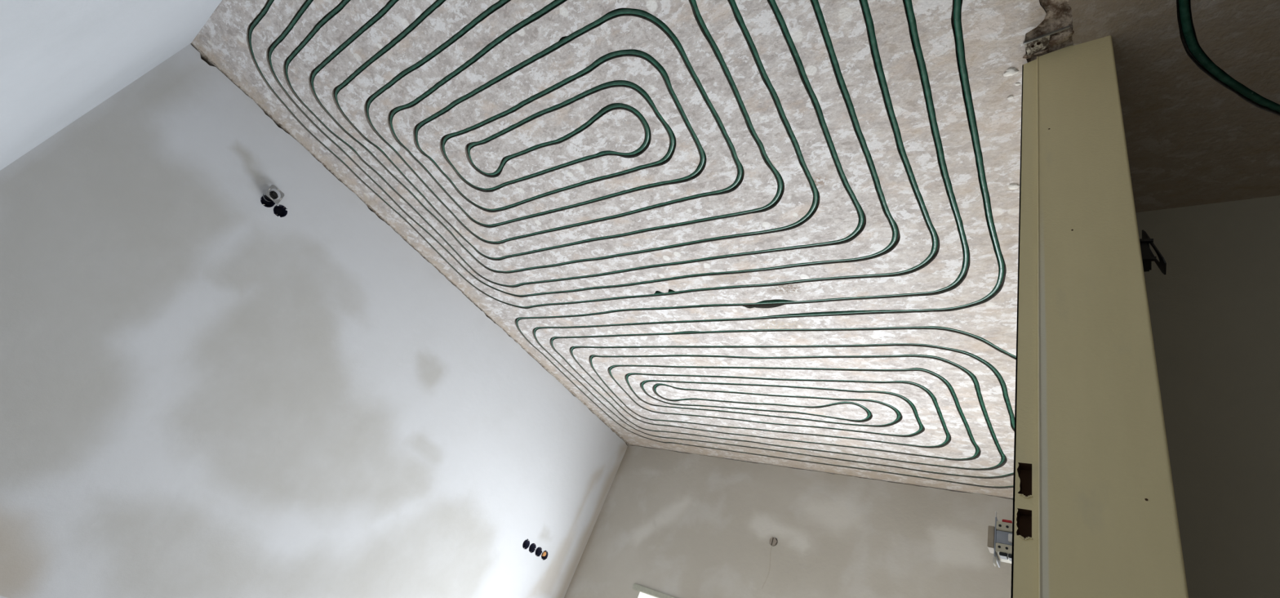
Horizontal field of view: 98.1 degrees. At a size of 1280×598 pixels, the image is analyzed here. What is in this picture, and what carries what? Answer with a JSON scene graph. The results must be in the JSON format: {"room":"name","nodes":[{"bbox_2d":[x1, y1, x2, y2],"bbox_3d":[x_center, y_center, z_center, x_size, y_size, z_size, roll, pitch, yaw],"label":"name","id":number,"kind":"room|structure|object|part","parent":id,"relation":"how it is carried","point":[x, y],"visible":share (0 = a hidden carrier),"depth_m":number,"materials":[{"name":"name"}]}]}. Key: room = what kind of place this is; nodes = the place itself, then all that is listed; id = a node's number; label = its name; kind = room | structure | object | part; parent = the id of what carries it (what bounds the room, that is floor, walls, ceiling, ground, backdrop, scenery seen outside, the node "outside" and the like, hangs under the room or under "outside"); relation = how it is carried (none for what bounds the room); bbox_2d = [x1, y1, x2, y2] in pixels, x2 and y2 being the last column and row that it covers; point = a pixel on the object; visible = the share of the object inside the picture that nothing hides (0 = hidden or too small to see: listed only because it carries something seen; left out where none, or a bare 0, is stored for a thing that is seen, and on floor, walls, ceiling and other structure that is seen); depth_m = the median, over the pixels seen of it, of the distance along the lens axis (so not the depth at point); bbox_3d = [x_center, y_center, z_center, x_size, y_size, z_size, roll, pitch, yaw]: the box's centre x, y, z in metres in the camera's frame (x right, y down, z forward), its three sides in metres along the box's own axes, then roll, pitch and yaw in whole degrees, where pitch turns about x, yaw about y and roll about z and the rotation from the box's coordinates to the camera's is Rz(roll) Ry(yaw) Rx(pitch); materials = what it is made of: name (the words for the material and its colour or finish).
{"room":"building under construction","nodes":[
{"label":"building under construction","id":0,"kind":"room"},
{"bbox_2d":[0,0,222,170],"bbox_3d":[-1.398,-0.474,1.082,3.290,2.300,0.045,-4,-42,39],"label":"wall","id":1,"kind":"structure","parent":0,"point":[60,60],"depth_m":1.75,"materials":[{"name":"white paint"}]},
{"bbox_2d":[0,44,627,597],"bbox_3d":[-1.591,0.915,3.266,0.050,2.300,4.110,-4,-42,39],"label":"wall","id":2,"kind":"structure","parent":0,"point":[206,391],"depth_m":2.79,"materials":[{"name":"paint"}]},
{"bbox_2d":[260,195,275,207],"bbox_3d":[-1.973,-0.511,2.933,0.053,0.071,0.067,-4,-42,39],"label":"box","id":3,"kind":"object","parent":2,"relation":"attached to","point":[268,204],"visible":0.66,"depth_m":2.95,"materials":[{"name":"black plastic"}]},
{"bbox_2d":[262,184,284,203],"bbox_3d":[-1.931,-0.545,2.920,0.050,0.092,0.081,3,-38,32],"label":"insert","id":4,"kind":"object","parent":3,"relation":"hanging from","point":[272,195],"visible":1,"depth_m":2.91,"materials":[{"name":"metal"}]},
{"bbox_2d":[264,191,278,199],"bbox_3d":[-1.935,-0.542,2.918,0.036,0.050,0.046,-9,-41,23],"label":"socket","id":5,"kind":"object","parent":4,"relation":"attached to","point":[272,195],"depth_m":2.90,"materials":[{"name":"black plastic"}]},
{"bbox_2d":[273,204,288,217],"bbox_3d":[-1.935,-0.467,2.976,0.053,0.068,0.066,-4,-42,39],"label":"box","id":6,"kind":"object","parent":2,"relation":"attached to","point":[280,211],"visible":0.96,"depth_m":2.99,"materials":[{"name":"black plastic"}]},
{"bbox_2d":[191,42,630,444],"bbox_3d":[-1.146,0.034,3.845,0.064,0.017,4.010,-4,-42,39],"label":"trim","id":7,"kind":"structure","parent":2,"relation":"attached to","point":[203,55],"depth_m":3.42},
{"bbox_2d":[522,538,529,549],"bbox_3d":[-0.849,1.795,4.076,0.054,0.074,0.066,-4,-42,39],"label":"box","id":8,"kind":"object","parent":2,"relation":"attached to","point":[526,544],"visible":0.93,"depth_m":4.09,"materials":[{"name":"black plastic"}]},
{"bbox_2d":[528,542,536,552],"bbox_3d":[-0.810,1.843,4.118,0.054,0.068,0.071,-4,-42,39],"label":"box","id":9,"kind":"object","parent":2,"relation":"attached to","point":[532,548],"visible":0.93,"depth_m":4.13,"materials":[{"name":"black plastic"}]},
{"bbox_2d":[535,546,542,555],"bbox_3d":[-0.773,1.888,4.160,0.054,0.070,0.070,-4,-42,39],"label":"box","id":10,"kind":"object","parent":2,"relation":"attached to","point":[539,550],"visible":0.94,"depth_m":4.17,"materials":[{"name":"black plastic"}]},
{"bbox_2d":[541,550,547,559],"bbox_3d":[-0.736,1.934,4.200,0.053,0.071,0.070,-4,-42,39],"label":"box","id":11,"kind":"object","parent":2,"relation":"attached to","point":[543,557],"visible":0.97,"depth_m":4.21,"materials":[{"name":"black plastic"}]},
{"bbox_2d":[191,0,1046,499],"bbox_3d":[0.088,-0.073,2.847,3.365,0.035,4.200,-4,-42,39],"label":"ceiling","id":12,"kind":"structure","parent":0,"point":[994,31],"depth_m":2.34,"materials":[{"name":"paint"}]},
{"bbox_2d":[248,0,1013,486],"bbox_3d":[0.119,-0.078,2.814,3.214,0.018,3.969,-4,-42,39],"label":"pipe","id":13,"kind":"object","parent":12,"relation":"attached to","point":[957,4],"visible":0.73,"depth_m":2.05,"materials":[{"name":"green plastic"}]},
{"bbox_2d":[551,325,1016,468],"bbox_3d":[0.758,0.576,3.325,2.954,0.018,1.359,-4,-42,39],"label":"pipe","id":14,"kind":"object","parent":12,"relation":"attached to","point":[974,377],"visible":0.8,"depth_m":2.93,"materials":[{"name":"green plastic"}]},
{"bbox_2d":[1024,0,1072,62],"bbox_3d":[0.748,-0.950,1.082,0.140,0.018,1.120,-4,-42,39],"label":"trim","id":15,"kind":"structure","parent":12,"relation":"attached to","point":[1059,15],"depth_m":1.33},
{"bbox_2d":[564,444,1013,597],"bbox_3d":[0.777,2.190,3.463,3.290,2.300,0.300,-4,-42,39],"label":"wall","id":16,"kind":"structure","parent":0,"point":[673,523],"depth_m":3.74,"materials":[{"name":"paint"}]},
{"bbox_2d":[632,582,675,597],"bbox_3d":[0.776,2.508,3.036,2.507,1.125,0.242,-4,-42,39],"label":"window","id":17,"kind":"structure","parent":16,"relation":"in","point":[654,593],"depth_m":3.94,"materials":[{"name":"white plastic"}]},
{"bbox_2d":[769,537,777,546],"bbox_3d":[0.903,1.635,3.730,0.057,0.057,0.043,-4,-42,39],"label":"plug","id":18,"kind":"object","parent":16,"relation":"attached to","point":[773,541],"visible":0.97,"depth_m":3.72,"materials":[{"name":"grey plastic"}]},
{"bbox_2d":[1069,0,1279,212],"bbox_3d":[1.530,-1.173,0.204,2.264,0.030,2.830,-4,-42,39],"label":"ceiling","id":19,"kind":"structure","parent":0,"point":[1192,139],"depth_m":1.33,"materials":[{"name":"paint"}]},
{"bbox_2d":[1177,0,1279,112],"bbox_3d":[1.207,-0.910,0.814,2.714,0.018,1.008,31,-32,-9],"label":"pipe","id":20,"kind":"object","parent":19,"relation":"attached to","point":[1188,34],"visible":1,"depth_m":1.28,"materials":[{"name":"green plastic"}]},
{"bbox_2d":[1135,195,1279,597],"bbox_3d":[1.871,0.590,0.355,2.242,2.330,0.100,-4,-42,39],"label":"wall","id":21,"kind":"structure","parent":0,"point":[1215,309],"depth_m":1.24,"materials":[{"name":"paint"}]},
{"bbox_3d":[1.337,1.126,1.554,0.167,2.360,2.685,-4,-42,39],"label":"wall","id":22,"kind":"structure","parent":0,"visible":0},
{"bbox_2d":[986,511,1012,567],"bbox_3d":[0.572,0.381,0.864,0.048,0.082,0.056,-4,-42,39],"label":"circuit breaker","id":23,"kind":"object","parent":22,"relation":"attached to","point":[1000,535],"visible":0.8,"depth_m":0.86,"materials":[{"name":"grey plastic"}]},
{"bbox_3d":[0.554,0.379,0.874,0.009,0.034,0.026,-4,-42,39],"label":"rocker lever","id":24,"kind":"part","parent":23,"relation":"part of","materials":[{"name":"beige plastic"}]},
{"bbox_3d":[0.541,0.400,0.846,0.003,0.011,0.013,-4,-42,39],"label":"mounting plate","id":25,"kind":"part","parent":23,"relation":"part of","materials":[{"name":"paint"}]},
{"bbox_3d":[0.567,0.345,0.884,0.002,0.010,0.013,-4,-42,39],"label":"mounting plate","id":26,"kind":"part","parent":23,"relation":"part of","materials":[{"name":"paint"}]},
{"bbox_3d":[0.564,0.383,0.875,0.002,0.061,0.049,-4,-42,39],"label":"mounting plate","id":27,"kind":"part","parent":23,"relation":"part of","materials":[{"name":"grey plastic"}]},
{"bbox_3d":[0.574,0.350,0.867,0.013,0.004,0.014,-4,-42,39],"label":"release lever","id":28,"kind":"part","parent":23,"relation":"part of","materials":[{"name":"red plastic"}]},
{"bbox_3d":[0.565,0.364,0.845,0.008,0.012,0.005,-4,-42,39],"label":"knob","id":29,"kind":"part","parent":23,"relation":"part of","materials":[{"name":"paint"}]},
{"bbox_2d":[1010,25,1188,597],"bbox_3d":[0.612,0.263,0.758,0.173,2.318,0.106,-4,-42,39],"label":"door frame","id":30,"kind":"structure","parent":22,"relation":"in","point":[1095,515],"depth_m":0.87,"materials":[{"name":"beige paint"}]},
{"bbox_3d":[0.982,-0.625,1.368,0.052,0.004,0.036,-10,-46,43],"label":"anchor plate","id":31,"kind":"part","parent":30,"relation":"part of","materials":[{"name":"beige metal"}]},
{"bbox_2d":[1139,229,1166,274],"bbox_3d":[0.921,-0.085,1.009,0.042,0.088,0.040,-4,-42,39],"label":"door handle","id":32,"kind":"object","parent":22,"relation":"attached to","point":[1148,256],"visible":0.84,"depth_m":0.99,"materials":[{"name":"black plastic"}]},
{"bbox_2d":[1139,242,1151,271],"bbox_3d":[0.912,-0.076,1.009,0.022,0.046,0.034,-4,-42,39],"label":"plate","id":33,"kind":"object","parent":32,"relation":"attached to","point":[1144,246],"depth_m":0.99,"materials":[{"name":"black plastic"}]}
]}

